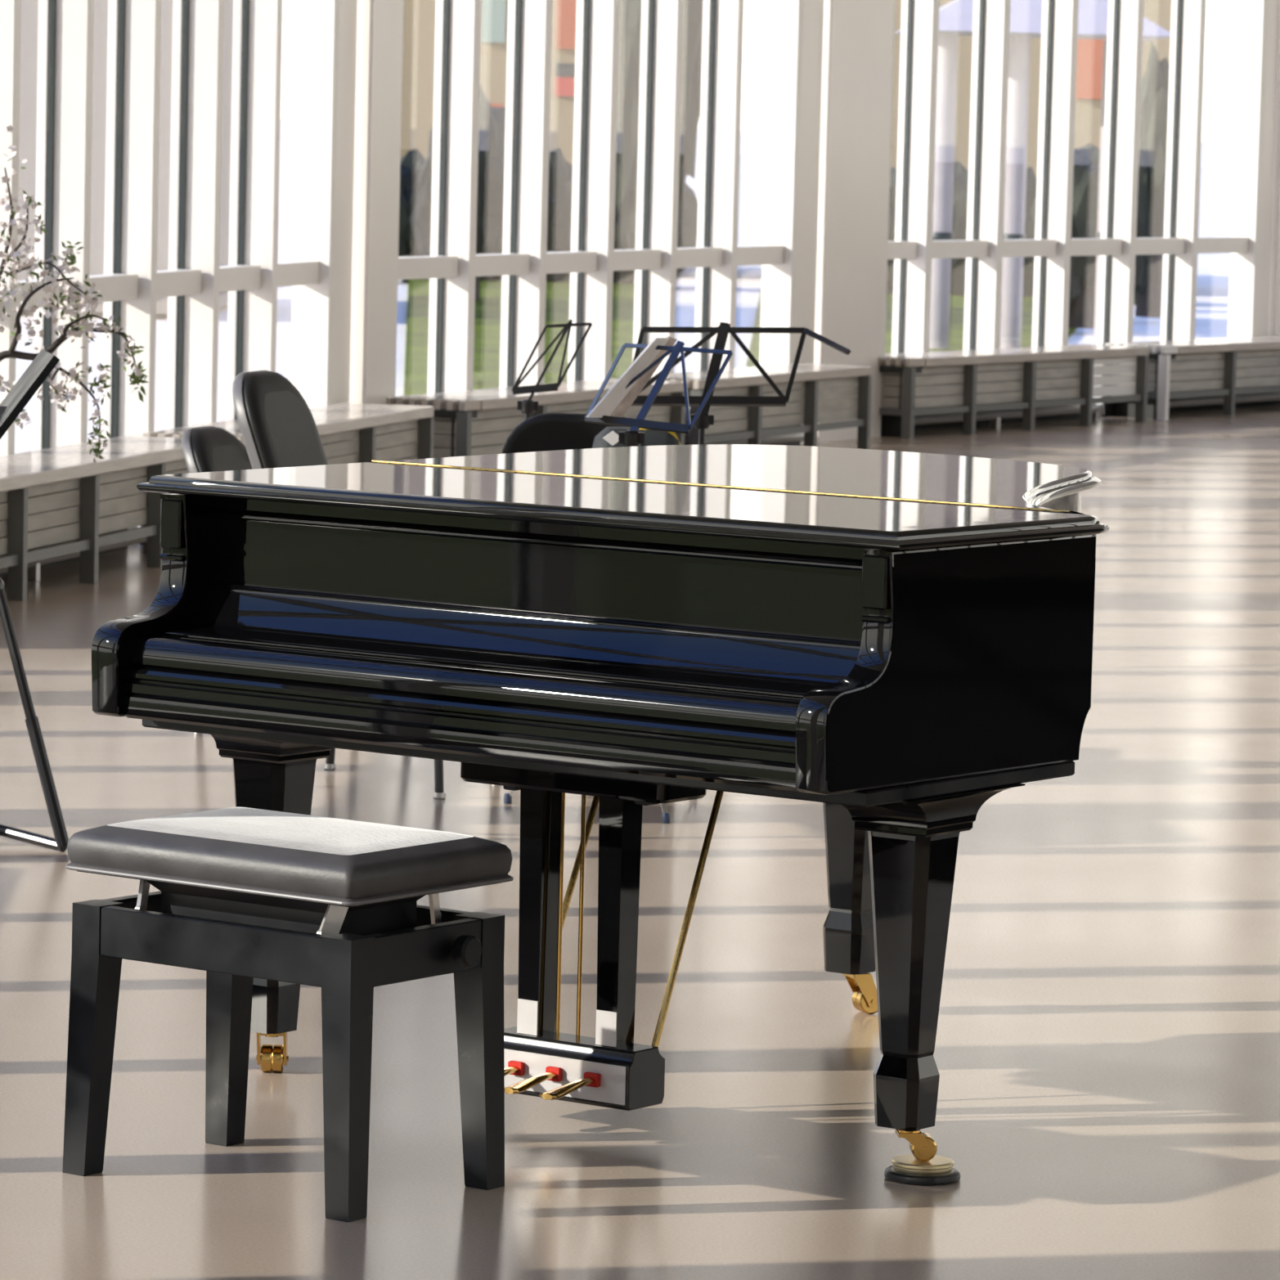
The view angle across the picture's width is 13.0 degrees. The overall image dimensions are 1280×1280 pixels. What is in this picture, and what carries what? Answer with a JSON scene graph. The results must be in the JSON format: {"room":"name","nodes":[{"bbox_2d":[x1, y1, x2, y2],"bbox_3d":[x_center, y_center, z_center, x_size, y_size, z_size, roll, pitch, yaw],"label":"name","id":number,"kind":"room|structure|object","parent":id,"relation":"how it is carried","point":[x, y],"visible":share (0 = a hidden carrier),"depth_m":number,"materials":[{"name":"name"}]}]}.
{"room":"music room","nodes":[
{"label":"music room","id":0,"kind":"room"},
{"bbox_2d":[0,404,1279,1279],"bbox_3d":[4.317,0.080,18.118,14.365,0.120,46.081,1,5,0],"label":"floor","id":1,"kind":"structure","parent":0,"point":[1107,1053],"depth_m":9.99,"materials":[{"name":"stone"}]},
{"bbox_2d":[0,349,68,852],"bbox_3d":[-1.450,-0.098,12.166,0.482,1.064,0.652,1,5,0],"label":"stand","id":2,"kind":"object","parent":1,"relation":"on","point":[44,362],"visible":0.96,"depth_m":12.04,"materials":[{"name":"black metal"}]},
{"bbox_2d":[0,125,148,462],"bbox_3d":[-1.764,-0.609,14.988,0.908,1.535,0.492,1,5,-8],"label":"blossom tree","id":3,"kind":"object","parent":1,"relation":"on","point":[59,390],"visible":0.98,"depth_m":14.97,"materials":[{"name":"grey plant"}]},
{"bbox_2d":[0,435,188,601],"bbox_3d":[-1.996,-0.399,18.725,0.384,0.405,2.930,3,6,13],"label":"window bench","id":4,"kind":"object","parent":1,"relation":"on","point":[58,505],"visible":0.83,"depth_m":18.68,"materials":[{"name":"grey wood"}]},
{"bbox_2d":[0,0,318,529],"bbox_3d":[-1.818,-2.955,20.328,0.175,5.200,4.640,3,6,13],"label":"window","id":5,"kind":"structure","parent":1,"relation":"on","point":[131,283],"depth_m":20.47,"materials":[{"name":"white paint"}]},
{"bbox_2d":[181,426,252,472],"bbox_3d":[-0.903,-0.160,14.551,0.556,0.768,0.450,3,6,17],"label":"padded chair","id":6,"kind":"object","parent":1,"relation":"on","point":[204,448],"visible":0.22,"depth_m":14.51,"materials":[{"name":"black leather"}]},
{"bbox_2d":[139,402,434,544],"bbox_3d":[-1.323,-0.646,21.523,0.384,0.405,2.500,3,6,14],"label":"window bench","id":7,"kind":"object","parent":1,"relation":"on","point":[337,424],"visible":0.21,"depth_m":22.02,"materials":[{"name":"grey wood"}]},
{"bbox_2d":[143,431,245,445],"bbox_3d":[-1.605,-0.711,20.377,0.398,0.075,0.244,1,5,0],"label":"vent grille","id":8,"kind":"object","parent":7,"relation":"attached to","point":[155,433],"depth_m":20.37,"materials":[{"name":"white"}]},
{"bbox_2d":[62,807,513,1222],"bbox_3d":[-0.530,0.544,8.409,0.609,0.538,0.398,5,7,36],"label":"stool","id":9,"kind":"object","parent":1,"relation":"on","point":[244,894],"visible":1,"depth_m":8.30,"materials":[{"name":"black leather"}]},
{"bbox_2d":[232,370,445,799],"bbox_3d":[-0.665,-0.144,13.358,0.597,0.973,0.440,3,6,17],"label":"padded chair","id":10,"kind":"object","parent":1,"relation":"on","point":[278,428],"visible":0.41,"depth_m":13.31,"materials":[{"name":"black leather"}]},
{"bbox_2d":[290,0,404,439],"bbox_3d":[-1.157,-3.179,22.884,0.215,5.200,0.698,3,6,18],"label":"column","id":11,"kind":"structure","parent":1,"relation":"on","point":[349,61],"depth_m":22.85,"materials":[{"name":"paint"}]},
{"bbox_2d":[386,378,685,458],"bbox_3d":[-0.432,-0.883,24.266,0.384,0.405,2.350,4,6,23],"label":"window bench","id":12,"kind":"object","parent":1,"relation":"on","point":[476,422],"visible":0.37,"depth_m":23.55,"materials":[{"name":"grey wood"}]},
{"bbox_2d":[386,395,480,418],"bbox_3d":[-0.861,-0.963,23.247,0.404,0.075,0.291,1,5,0],"label":"vent grille","id":13,"kind":"object","parent":12,"relation":"attached to","point":[445,407],"depth_m":23.19,"materials":[{"name":"black"}]},
{"bbox_2d":[512,318,592,419],"bbox_3d":[-0.353,-0.427,16.257,0.481,1.006,0.458,1,5,0],"label":"music stand","id":14,"kind":"object","parent":1,"relation":"on","point":[527,406],"visible":0.42,"depth_m":16.23,"materials":[{"name":"black metal"}]},
{"bbox_2d":[512,382,557,395],"bbox_3d":[-0.302,-0.726,16.204,0.132,0.037,0.019,1,5,0],"label":"desk tray","id":15,"kind":"object","parent":14,"relation":"on","point":[538,388],"depth_m":16.20,"materials":[{"name":"black metal"}]},
{"bbox_2d":[501,413,625,453],"bbox_3d":[-0.130,-0.139,13.966,0.440,0.875,0.526,2,5,6],"label":"padded chair","id":16,"kind":"object","parent":1,"relation":"on","point":[548,431],"visible":0.11,"depth_m":13.69,"materials":[{"name":"black leather"}]},
{"bbox_2d":[397,0,783,393],"bbox_3d":[-0.172,-3.379,25.266,0.175,5.200,4.510,4,6,23],"label":"window","id":17,"kind":"structure","parent":1,"relation":"on","point":[452,266],"depth_m":25.32,"materials":[{"name":"white paint"}]},
{"bbox_2d":[91,444,1109,1161],"bbox_3d":[0.228,0.237,9.354,1.524,1.008,1.862,5,7,36],"label":"grand piano","id":18,"kind":"object","parent":1,"relation":"on","point":[896,642],"visible":0.98,"depth_m":8.71,"materials":[{"name":"black paint"}]},
{"bbox_2d":[503,340,732,823],"bbox_3d":[0.015,-0.153,13.023,0.488,1.086,0.424,6,7,38],"label":"music stand","id":19,"kind":"object","parent":1,"relation":"on","point":[631,437],"visible":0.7,"depth_m":12.95,"materials":[{"name":"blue metal"}]},
{"bbox_2d":[585,336,677,417],"bbox_3d":[-0.017,-0.606,13.002,0.254,0.195,0.078,-1,6,-25],"label":"sheet music","id":20,"kind":"object","parent":19,"relation":"on","point":[618,399],"visible":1,"depth_m":13.00,"materials":[{"name":"paper"}]},
{"bbox_2d":[584,413,690,434],"bbox_3d":[-0.005,-0.499,12.945,0.273,0.034,0.018,4,6,28],"label":"desk tray","id":21,"kind":"object","parent":19,"relation":"on","point":[639,423],"depth_m":12.93,"materials":[{"name":"blue metal"}]},
{"bbox_2d":[592,420,681,448],"bbox_3d":[-0.016,-0.094,13.497,0.223,0.877,0.184,1,5,-5],"label":"backpack","id":22,"kind":"object","parent":1,"relation":"on","point":[608,437],"visible":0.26,"depth_m":13.40,"materials":[{"name":"grey fabric"}]},
{"bbox_2d":[631,322,850,444],"bbox_3d":[0.206,-0.291,14.625,0.464,1.069,0.480,-3,7,-40],"label":"music stand","id":23,"kind":"object","parent":1,"relation":"on","point":[704,420],"visible":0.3,"depth_m":14.62,"materials":[{"name":"black metal"}]},
{"bbox_2d":[631,395,785,406],"bbox_3d":[0.172,-0.622,14.606,0.416,0.035,0.024,1,5,0],"label":"desk tray","id":24,"kind":"object","parent":23,"relation":"on","point":[668,401],"depth_m":14.60,"materials":[{"name":"black metal"}]},
{"bbox_2d":[630,363,872,449],"bbox_3d":[0.524,-1.064,26.442,0.384,0.405,2.090,4,6,24],"label":"window bench","id":25,"kind":"object","parent":1,"relation":"on","point":[752,425],"visible":0.48,"depth_m":26.57,"materials":[{"name":"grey wood"}]},
{"bbox_2d":[648,376,705,395],"bbox_3d":[0.128,-1.155,25.551,0.404,0.075,0.297,1,5,0],"label":"vent grille","id":26,"kind":"object","parent":25,"relation":"attached to","point":[695,385],"depth_m":25.45,"materials":[{"name":"white"}]},
{"bbox_2d":[759,0,894,443],"bbox_3d":[0.982,-3.589,27.797,0.188,5.200,1.108,4,6,27],"label":"column","id":27,"kind":"structure","parent":1,"relation":"on","point":[830,62],"depth_m":27.71,"materials":[{"name":"paint"}]},
{"bbox_2d":[884,1154,961,1185],"bbox_3d":[0.431,0.808,8.563,0.117,0.030,0.117,1,5,0],"label":"cup","id":28,"kind":"object","parent":1,"relation":"on","point":[905,1169],"visible":1,"depth_m":8.53,"materials":[{"name":"gold rubber"}]},
{"bbox_2d":[878,344,1149,439],"bbox_3d":[1.901,-1.315,29.470,0.384,0.405,2.650,5,6,32],"label":"window bench","id":29,"kind":"object","parent":1,"relation":"on","point":[967,389],"visible":0.88,"depth_m":29.32,"materials":[{"name":"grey wood"}]},
{"bbox_2d":[878,355,925,372],"bbox_3d":[1.242,-1.397,28.403,0.399,0.075,0.331,1,5,0],"label":"vent grille","id":30,"kind":"object","parent":29,"relation":"attached to","point":[891,364],"depth_m":28.31,"materials":[{"name":"black"}]},
{"bbox_2d":[887,0,1248,415],"bbox_3d":[2.290,-3.795,30.332,0.175,5.200,4.690,5,6,32],"label":"window","id":31,"kind":"structure","parent":1,"relation":"on","point":[913,249],"depth_m":30.40,"materials":[{"name":"white paint"}]},
{"bbox_2d":[1102,335,1279,420],"bbox_3d":[3.379,-1.496,31.786,0.384,0.405,2.450,5,6,33],"label":"window bench","id":32,"kind":"object","parent":1,"relation":"on","point":[1227,374],"visible":0.77,"depth_m":31.29,"materials":[{"name":"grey wood"}]},
{"bbox_2d":[1104,342,1178,359],"bbox_3d":[2.757,-1.586,30.814,0.398,0.075,0.335,1,5,0],"label":"vent grille","id":33,"kind":"object","parent":32,"relation":"attached to","point":[1156,351],"depth_m":30.73,"materials":[{"name":"white"}]},
{"bbox_2d":[1227,0,1279,337],"bbox_3d":[3.758,-3.970,32.580,0.188,5.200,0.730,5,7,36],"label":"column","id":34,"kind":"structure","parent":1,"relation":"on","point":[1254,303],"depth_m":32.43,"materials":[{"name":"paint"}]},
{"label":"outside","id":35,"kind":"structure","parent":0,"visible":0},
{"bbox_2d":[14,118,1234,453],"bbox_3d":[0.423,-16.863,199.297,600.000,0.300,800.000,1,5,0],"label":"ground","id":36,"kind":"structure","parent":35,"point":[1217,160],"depth_m":55.16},
{"bbox_2d":[17,0,233,314],"bbox_3d":[-6.145,-5.252,46.728,6.050,4.800,4.600,1,5,0],"label":"building","id":37,"kind":"structure","parent":36,"relation":"on","point":[29,8],"depth_m":44.85,"materials":[{"name":"grey"}]},
{"bbox_2d":[404,278,634,395],"bbox_3d":[-1.344,-3.233,52.431,3.550,0.050,45.000,1,5,0],"label":"lawn","id":38,"kind":"structure","parent":36,"relation":"on","point":[487,310],"depth_m":43.07,"materials":[{"name":"green plant"}]},
{"bbox_2d":[408,82,505,300],"bbox_3d":[-1.541,-4.027,49.868,1.000,2.012,0.916,1,5,0],"label":"tree","id":39,"kind":"object","parent":38,"relation":"on","point":[491,120],"visible":0.3,"depth_m":49.59,"materials":[{"name":"grey plant"}]},
{"bbox_2d":[400,0,682,273],"bbox_3d":[-1.034,-6.631,61.652,3.700,5.000,4.600,1,5,0],"label":"building","id":40,"kind":"structure","parent":38,"relation":"on","point":[419,15],"depth_m":59.68,"materials":[{"name":"brown"}]},
{"bbox_2d":[489,103,503,107],"bbox_3d":[-1.582,-5.508,59.719,0.250,0.400,0.058,1,5,0],"label":"shutter","id":41,"kind":"object","parent":40,"relation":"hanging from","point":[491,105],"depth_m":59.67,"materials":[{"name":"brown"}]},
{"bbox_2d":[555,76,574,96],"bbox_3d":[-0.752,-5.886,59.682,0.290,0.200,0.058,1,5,0],"label":"shutter","id":42,"kind":"object","parent":40,"relation":"hanging from","point":[564,86],"depth_m":59.66,"materials":[{"name":"red paint"}]},
{"bbox_2d":[556,0,576,49],"bbox_3d":[-0.735,-6.583,59.616,0.290,0.600,0.058,1,5,0],"label":"shutter","id":43,"kind":"object","parent":40,"relation":"hanging from","point":[566,10],"depth_m":59.60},
{"bbox_2d":[397,147,697,283],"bbox_3d":[-1.192,-4.150,55.885,3.573,1.531,1.127,1,5,0],"label":"tree","id":44,"kind":"object","parent":38,"relation":"on","point":[411,164],"visible":0.15,"depth_m":55.62,"materials":[{"name":"green plant"}]},
{"bbox_2d":[615,0,703,249],"bbox_3d":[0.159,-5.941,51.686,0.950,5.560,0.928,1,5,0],"label":"building","id":45,"kind":"structure","parent":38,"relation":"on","point":[630,17],"depth_m":51.50,"materials":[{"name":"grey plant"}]},
{"bbox_2d":[745,289,1077,367],"bbox_3d":[3.631,-3.164,53.029,4.998,0.050,43.939,2,5,1],"label":"lawn","id":46,"kind":"structure","parent":36,"relation":"on","point":[957,302],"depth_m":46.55,"materials":[{"name":"green plant"}]},
{"bbox_2d":[886,161,1137,305],"bbox_3d":[3.438,-3.941,54.986,3.616,1.608,1.090,2,5,4],"label":"tree","id":47,"kind":"object","parent":46,"relation":"on","point":[960,195],"visible":0.1,"depth_m":54.68,"materials":[{"name":"green plant"}]},
{"bbox_2d":[890,0,1172,177],"bbox_3d":[3.885,-6.320,59.661,4.150,5.000,4.600,1,5,0],"label":"building","id":48,"kind":"structure","parent":46,"relation":"on","point":[1089,51],"depth_m":57.71,"materials":[{"name":"brown"}]},
{"bbox_2d":[893,0,1170,349],"bbox_3d":[2.944,-3.708,42.633,2.000,2.950,2.400,1,5,0],"label":"building","id":49,"kind":"structure","parent":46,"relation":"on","point":[955,17],"depth_m":41.78,"materials":[{"name":"grey"}]},
{"bbox_2d":[1068,143,1100,328],"bbox_3d":[3.739,-3.379,46.901,0.868,1.546,0.703,-3,7,-38],"label":"tree","id":50,"kind":"object","parent":46,"relation":"on","point":[1086,158],"visible":0.36,"depth_m":46.61,"materials":[{"name":"grey plant"}]},
{"bbox_2d":[1134,41,1169,318],"bbox_3d":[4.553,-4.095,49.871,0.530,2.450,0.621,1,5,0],"label":"building","id":51,"kind":"structure","parent":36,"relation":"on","point":[1155,82],"depth_m":49.64,"materials":[{"name":"grey plant"}]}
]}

